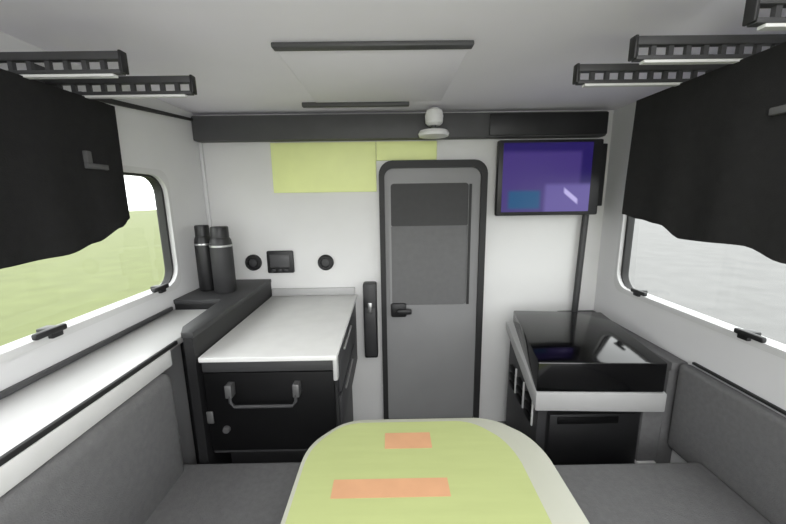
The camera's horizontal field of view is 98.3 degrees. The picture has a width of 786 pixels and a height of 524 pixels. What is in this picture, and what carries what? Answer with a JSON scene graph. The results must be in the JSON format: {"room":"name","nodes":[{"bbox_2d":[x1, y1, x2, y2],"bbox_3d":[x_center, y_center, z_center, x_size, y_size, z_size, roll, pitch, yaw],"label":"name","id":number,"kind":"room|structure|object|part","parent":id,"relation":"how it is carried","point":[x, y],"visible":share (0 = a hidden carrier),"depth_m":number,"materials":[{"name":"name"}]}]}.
{"room":"vehicle interior","nodes":[
{"label":"vehicle interior","id":0,"kind":"room"},
{"bbox_2d":[0,31,207,463],"bbox_3d":[-1.052,0.418,0.476,0.050,1.870,3.100,-1,11,0],"label":"wall","id":1,"kind":"structure","parent":0,"point":[166,144],"depth_m":1.52,"materials":[{"name":"laminate"}]},
{"bbox_2d":[0,49,128,78],"bbox_3d":[-0.857,-0.495,0.850,0.373,0.112,0.080,-1,11,0],"label":"rail","id":2,"kind":"object","parent":1,"relation":"attached to","point":[48,58],"visible":0.98,"depth_m":0.84,"materials":[{"name":"metal"}]},
{"bbox_2d":[0,68,129,268],"bbox_3d":[-0.926,-0.188,0.650,0.043,0.469,1.065,-1,11,0],"label":"curtain","id":3,"kind":"object","parent":2,"relation":"hanging from","point":[63,189],"visible":1,"depth_m":0.92,"materials":[{"name":"black fabric"}]},
{"bbox_2d":[0,307,172,399],"bbox_3d":[-1.019,0.465,0.271,0.012,0.018,2.680,-1,11,0],"label":"trim","id":4,"kind":"structure","parent":1,"relation":"attached to","point":[55,367],"depth_m":1.09,"materials":[{"name":"grey plastic"}]},
{"bbox_2d":[0,165,180,363],"bbox_3d":[-1.043,-0.008,0.861,0.086,0.549,1.539,-1,11,0],"label":"window","id":5,"kind":"structure","parent":1,"relation":"in","point":[158,179],"depth_m":1.42,"materials":[{"name":"white plastic"}]},
{"bbox_2d":[0,309,206,496],"bbox_3d":[-0.902,0.504,0.313,0.246,0.075,2.645,-1,11,0],"label":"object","id":6,"kind":"object","parent":1,"relation":"attached to","point":[38,420],"visible":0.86,"depth_m":0.92,"materials":[{"name":"white plastic"}]},
{"bbox_2d":[34,63,196,98],"bbox_3d":[-0.821,-0.528,1.022,0.448,0.112,0.080,-1,11,0],"label":"rail","id":7,"kind":"object","parent":1,"relation":"attached to","point":[162,81],"visible":0.66,"depth_m":1.02,"materials":[{"name":"metal"}]},
{"bbox_3d":[-1.039,-0.524,1.020,0.012,0.112,0.080,-1,11,0],"label":"wall plate","id":8,"kind":"part","parent":7,"relation":"part of","materials":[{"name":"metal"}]},
{"bbox_2d":[78,91,192,120],"bbox_3d":[-1.043,-0.647,1.450,0.014,0.078,0.670,-1,11,0],"label":"trim","id":9,"kind":"structure","parent":1,"relation":"attached to","point":[109,101],"depth_m":1.39,"materials":[{"name":"black rubber"}]},
{"bbox_2d":[198,143,211,229],"bbox_3d":[-1.038,-0.265,1.915,0.018,0.777,0.018,-1,11,0],"label":"trim","id":10,"kind":"structure","parent":1,"relation":"attached to","point":[201,151],"depth_m":1.88,"materials":[{"name":"laminate"}]},
{"bbox_2d":[0,0,785,114],"bbox_3d":[0.084,-0.547,0.330,2.350,0.050,3.150,-1,11,0],"label":"ceiling","id":11,"kind":"structure","parent":0,"point":[524,54],"depth_m":0.96,"materials":[{"name":"laminate"}]},
{"bbox_2d":[271,40,473,107],"bbox_3d":[-0.097,-0.695,1.314,0.665,0.020,0.658,-1,11,0],"label":"roof hatch","id":12,"kind":"object","parent":11,"relation":"attached to","point":[349,73],"visible":1,"depth_m":1.20,"materials":[{"name":"plastic"}]},
{"bbox_2d":[197,110,613,420],"bbox_3d":[0.083,0.109,2.031,2.350,1.870,0.050,-1,11,0],"label":"wall","id":13,"kind":"structure","parent":0,"point":[531,260],"depth_m":1.97,"materials":[{"name":"laminate"}]},
{"bbox_2d":[245,254,261,270],"bbox_3d":[-0.808,0.004,1.967,0.094,0.094,0.020,-1,11,0],"label":"wall socket","id":14,"kind":"object","parent":13,"relation":"attached to","point":[253,262],"visible":1,"depth_m":1.96,"materials":[{"name":"black plastic"}]},
{"bbox_2d":[266,250,294,272],"bbox_3d":[-0.650,-0.001,1.963,0.152,0.130,0.030,-1,11,0],"label":"wall control panel","id":15,"kind":"object","parent":13,"relation":"attached to","point":[277,261],"visible":1,"depth_m":1.95,"materials":[{"name":"black plastic"}]},
{"bbox_2d":[318,254,333,269],"bbox_3d":[-0.391,0.003,1.971,0.092,0.092,0.020,-1,11,0],"label":"wall socket","id":16,"kind":"object","parent":13,"relation":"attached to","point":[325,262],"visible":1,"depth_m":1.97,"materials":[{"name":"black plastic"}]},
{"bbox_2d":[270,141,436,192],"bbox_3d":[-0.212,-0.523,1.878,0.907,0.267,0.012,-1,11,0],"label":"wall panel","id":17,"kind":"object","parent":13,"relation":"attached to","point":[301,167],"visible":0.98,"depth_m":1.87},
{"bbox_2d":[363,281,377,357],"bbox_3d":[-0.132,0.344,2.005,0.078,0.456,0.084,-1,11,0],"label":"handle","id":18,"kind":"object","parent":13,"relation":"attached to","point":[369,287],"visible":1,"depth_m":1.97,"materials":[{"name":"black plastic"}]},
{"bbox_3d":[-0.130,0.410,1.986,0.066,0.300,0.008,-1,11,0],"label":"lid","id":19,"kind":"part","parent":18,"relation":"part of","materials":[{"name":"black plastic"}]},
{"bbox_2d":[191,111,607,142],"bbox_3d":[0.039,-0.720,1.816,2.185,0.126,0.065,-1,11,0],"label":"trim","id":20,"kind":"structure","parent":13,"relation":"attached to","point":[400,126],"depth_m":1.78,"materials":[{"name":"black plastic"}]},
{"bbox_2d":[379,159,487,418],"bbox_3d":[0.230,0.232,1.992,0.596,1.598,0.075,-1,11,0],"label":"door","id":21,"kind":"structure","parent":13,"relation":"in","point":[433,213],"depth_m":1.98,"materials":[{"name":"grey plastic"}]},
{"bbox_3d":[0.049,0.285,1.988,0.120,0.084,0.051,-1,11,0],"label":"handle","id":22,"kind":"part","parent":21,"relation":"part of","materials":[{"name":"black plastic"}]},
{"bbox_2d":[391,183,468,225],"bbox_3d":[0.204,-0.320,1.898,0.434,0.235,0.007,-1,11,0],"label":"blind","id":23,"kind":"object","parent":21,"relation":"attached to","point":[412,204],"depth_m":1.89,"materials":[{"name":"grey fabric"}]},
{"bbox_2d":[418,107,448,138],"bbox_3d":[0.204,-0.699,1.705,0.156,0.145,0.163,-1,11,0],"label":"spot lamp","id":24,"kind":"object","parent":13,"relation":"attached to","point":[434,115],"visible":1,"depth_m":1.66,"materials":[{"name":"white plastic"}]},
{"bbox_2d":[489,112,608,311],"bbox_3d":[0.834,-0.241,1.895,0.642,1.104,0.103,-1,11,0],"label":"television","id":25,"kind":"object","parent":13,"relation":"attached to","point":[552,176],"visible":0.98,"depth_m":1.80,"materials":[{"name":"black plastic"}]},
{"bbox_3d":[0.817,-0.725,1.783,0.620,0.110,0.014,-1,11,0],"label":"mounting rail","id":26,"kind":"part","parent":25,"relation":"part of","materials":[{"name":"black plastic"}]},
{"bbox_2d":[594,102,785,462],"bbox_3d":[1.248,0.383,0.492,0.050,1.870,3.100,-1,11,0],"label":"wall","id":27,"kind":"structure","parent":0,"point":[762,373],"depth_m":1.53,"materials":[{"name":"laminate"}]},
{"bbox_2d":[572,63,727,87],"bbox_3d":[0.864,-0.543,0.980,0.683,0.112,0.080,-1,11,0],"label":"rail","id":28,"kind":"object","parent":27,"relation":"attached to","point":[621,69],"visible":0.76,"depth_m":0.97,"materials":[{"name":"metal"}]},
{"bbox_2d":[614,174,785,359],"bbox_3d":[1.220,-0.011,0.964,0.086,0.644,1.699,-1,11,0],"label":"window","id":29,"kind":"structure","parent":27,"relation":"in","point":[622,283],"depth_m":1.51,"materials":[{"name":"white plastic"}]},
{"bbox_2d":[628,34,785,64],"bbox_3d":[0.888,-0.512,0.813,0.638,0.112,0.080,-1,11,0],"label":"rail","id":30,"kind":"object","parent":27,"relation":"attached to","point":[757,41],"visible":0.92,"depth_m":0.81,"materials":[{"name":"metal"}]},
{"bbox_2d":[622,42,785,263],"bbox_3d":[0.841,-0.212,0.666,0.043,0.476,1.072,-1,11,0],"label":"curtain","id":31,"kind":"object","parent":30,"relation":"hanging from","point":[707,161],"visible":1,"depth_m":0.86,"materials":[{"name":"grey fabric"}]},
{"bbox_2d":[692,362,785,414],"bbox_3d":[1.222,0.630,0.187,0.012,0.010,2.410,-1,11,0],"label":"trim","id":32,"kind":"structure","parent":27,"relation":"attached to","point":[727,381],"depth_m":1.18,"materials":[{"name":"black rubber"}]},
{"bbox_2d":[742,0,785,30],"bbox_3d":[0.942,-0.481,0.646,0.533,0.112,0.080,-1,11,0],"label":"rail","id":33,"kind":"object","parent":27,"relation":"attached to","point":[775,22],"visible":1,"depth_m":0.64,"materials":[{"name":"metal"}]},
{"bbox_3d":[0.111,1.339,0.687,2.350,0.050,3.150,-1,11,0],"label":"floor","id":34,"kind":"structure","parent":0,"visible":0},
{"bbox_2d":[0,373,300,523],"bbox_3d":[-0.665,0.985,0.223,0.696,0.840,2.186,-1,11,0],"label":"seat","id":35,"kind":"object","parent":34,"relation":"on","point":[128,467],"visible":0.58,"depth_m":1.04,"materials":[{"name":"grey fabric"}]},
{"bbox_3d":[-0.887,0.793,0.179,0.256,0.440,2.175,-1,11,0],"label":"backrest","id":36,"kind":"part","parent":35,"relation":"part of","materials":[{"name":"grey fabric"}]},
{"bbox_2d":[145,462,300,523],"bbox_3d":[-0.566,1.010,0.229,0.500,0.105,2.186,-1,11,0],"label":"seat cushion","id":37,"kind":"object","parent":35,"relation":"on","point":[231,493],"depth_m":1.14,"materials":[{"name":"grey fabric"}]},
{"bbox_2d":[173,279,271,463],"bbox_3d":[-0.866,0.649,1.687,0.323,0.962,0.810,-1,11,0],"label":"partition","id":38,"kind":"object","parent":34,"relation":"on","point":[224,312],"depth_m":1.41,"materials":[{"name":"black plastic"}]},
{"bbox_2d":[194,225,213,290],"bbox_3d":[-0.968,-0.022,1.752,0.086,0.335,0.086,-1,11,0],"label":"flask","id":39,"kind":"object","parent":38,"relation":"on","point":[202,232],"visible":0.86,"depth_m":1.72,"materials":[{"name":"black plastic"}]},
{"bbox_2d":[173,279,270,337],"bbox_3d":[-0.873,0.187,1.599,0.323,0.022,0.810,-1,11,0],"label":"countertop","id":40,"kind":"structure","parent":38,"relation":"on","point":[246,288],"depth_m":1.60,"materials":[{"name":"grey laminate"}]},
{"bbox_2d":[209,226,236,293],"bbox_3d":[-0.857,-0.013,1.709,0.107,0.330,0.107,-1,11,0],"label":"flask","id":41,"kind":"object","parent":38,"relation":"on","point":[220,243],"visible":1,"depth_m":1.67,"materials":[{"name":"black plastic"}]},
{"bbox_2d":[198,287,357,462],"bbox_3d":[-0.449,0.673,1.682,0.509,0.905,0.835,-1,11,0],"label":"base cabinet","id":42,"kind":"object","parent":34,"relation":"on","point":[280,380],"visible":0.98,"depth_m":1.29,"materials":[{"name":"grey laminate"}]},
{"bbox_3d":[-0.594,0.467,1.238,0.024,0.050,0.035,-1,11,0],"label":"handle mount","id":43,"kind":"part","parent":42,"relation":"part of","materials":[{"name":"metal"}]},
{"bbox_3d":[-0.471,0.491,1.243,0.252,0.075,0.040,-1,11,0],"label":"handle","id":44,"kind":"part","parent":42,"relation":"part of","materials":[{"name":"metal"}]},
{"bbox_3d":[-0.455,0.561,1.286,0.479,0.322,0.022,-1,11,0],"label":"drawer","id":45,"kind":"part","parent":42,"relation":"part of","materials":[{"name":"black laminate"}]},
{"bbox_2d":[198,294,356,362],"bbox_3d":[-0.459,0.278,1.624,0.501,0.020,0.803,-1,11,0],"label":"countertop","id":46,"kind":"structure","parent":42,"relation":"on","point":[310,327],"depth_m":1.45,"materials":[{"name":"white laminate"}]},
{"bbox_3d":[-0.350,0.463,1.240,0.024,0.050,0.035,-1,11,0],"label":"handle mount","id":47,"kind":"part","parent":42,"relation":"part of","materials":[{"name":"metal"}]},
{"bbox_3d":[-0.212,0.395,1.261,0.016,0.082,0.034,-1,11,0],"label":"corner post","id":48,"kind":"part","parent":42,"relation":"part of","materials":[{"name":"white metal"}]},
{"bbox_3d":[-0.212,0.386,1.554,0.012,0.160,0.485,-1,11,0],"label":"drawer","id":49,"kind":"part","parent":42,"relation":"part of","materials":[{"name":"grey laminate"}]},
{"bbox_3d":[-0.209,0.558,1.587,0.012,0.160,0.485,-1,11,0],"label":"drawer","id":50,"kind":"part","parent":42,"relation":"part of","materials":[{"name":"grey laminate"}]},
{"bbox_3d":[-0.202,0.335,1.529,0.008,0.010,0.255,-1,11,0],"label":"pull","id":51,"kind":"part","parent":42,"relation":"part of","materials":[{"name":"metal"}]},
{"bbox_3d":[-0.200,0.507,1.562,0.008,0.010,0.255,-1,11,0],"label":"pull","id":52,"kind":"part","parent":42,"relation":"part of","materials":[{"name":"metal"}]},
{"bbox_2d":[281,418,589,523],"bbox_3d":[0.096,0.948,0.681,0.677,0.721,0.985,-1,11,0],"label":"table","id":53,"kind":"object","parent":34,"relation":"on","point":[435,470],"visible":1,"depth_m":0.86,"materials":[{"name":"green laminate"}]},
{"bbox_2d":[506,311,666,464],"bbox_3d":[0.874,0.698,1.689,0.543,0.817,0.555,-1,11,0],"label":"base cabinet","id":54,"kind":"object","parent":34,"relation":"on","point":[581,387],"visible":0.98,"depth_m":1.46,"materials":[{"name":"grey laminate"}]},
{"bbox_2d":[509,364,516,392],"bbox_3d":[0.660,0.622,1.833,0.042,0.140,0.082,-1,11,0],"label":"handle","id":55,"kind":"object","parent":54,"relation":"attached to","point":[513,367],"depth_m":1.82,"materials":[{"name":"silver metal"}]},
{"bbox_2d":[515,377,524,407],"bbox_3d":[0.652,0.646,1.705,0.042,0.140,0.082,-1,11,0],"label":"handle","id":56,"kind":"object","parent":54,"relation":"attached to","point":[520,396],"depth_m":1.69,"materials":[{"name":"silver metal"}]},
{"bbox_2d":[523,391,533,425],"bbox_3d":[0.643,0.670,1.577,0.042,0.140,0.082,-1,11,0],"label":"handle","id":57,"kind":"object","parent":54,"relation":"attached to","point":[528,411],"depth_m":1.56,"materials":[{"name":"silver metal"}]},
{"bbox_3d":[0.850,0.399,1.635,0.498,0.208,0.548,-1,11,0],"label":"lid","id":58,"kind":"part","parent":54,"relation":"part of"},
{"bbox_3d":[0.863,0.765,1.488,0.386,0.245,0.037,-1,11,0],"label":"drawer","id":59,"kind":"part","parent":54,"relation":"part of","materials":[{"name":"black plastic"}]},
{"bbox_3d":[1.104,0.878,1.494,0.078,0.018,0.030,-1,11,0],"label":"foot rail","id":60,"kind":"part","parent":54,"relation":"part of","materials":[{"name":"silver metal"}]},
{"bbox_2d":[557,310,687,463],"bbox_3d":[1.107,0.716,1.792,0.216,0.738,0.665,-1,11,0],"label":"wall ledge","id":61,"kind":"object","parent":34,"relation":"on","point":[663,455],"visible":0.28,"depth_m":1.46,"materials":[{"name":"grey plastic"}]},
{"bbox_2d":[554,364,785,523],"bbox_3d":[0.896,0.996,0.313,0.666,0.742,2.328,-1,11,0],"label":"seat","id":62,"kind":"object","parent":34,"relation":"on","point":[732,445],"visible":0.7,"depth_m":1.15,"materials":[{"name":"grey fabric"}]},
{"bbox_2d":[554,462,771,523],"bbox_3d":[0.872,1.000,0.233,0.616,0.085,2.170,-1,11,0],"label":"seat cushion","id":63,"kind":"object","parent":62,"relation":"on","point":[689,492],"depth_m":1.14,"materials":[{"name":"grey fabric"}]},
{"bbox_3d":[1.202,0.815,0.281,0.050,0.382,2.328,-1,11,0],"label":"backrest","id":64,"kind":"part","parent":62,"relation":"part of","materials":[{"name":"grey fabric"}]},
{"label":"outside","id":65,"kind":"structure","parent":0,"visible":0},
{"bbox_2d":[629,219,785,344],"bbox_3d":[29.687,-2.914,25.182,60.200,0.100,130.000,-1,11,0],"label":"gravel yard","id":66,"kind":"structure","parent":65,"point":[739,286],"depth_m":8.83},
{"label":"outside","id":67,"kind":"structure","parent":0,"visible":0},
{"bbox_2d":[0,210,164,345],"bbox_3d":[-30.305,-1.998,24.770,59.800,0.100,130.000,-1,11,0],"label":"lawn","id":68,"kind":"structure","parent":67,"point":[34,295],"depth_m":9.70,"materials":[{"name":"green plant"}]}
]}

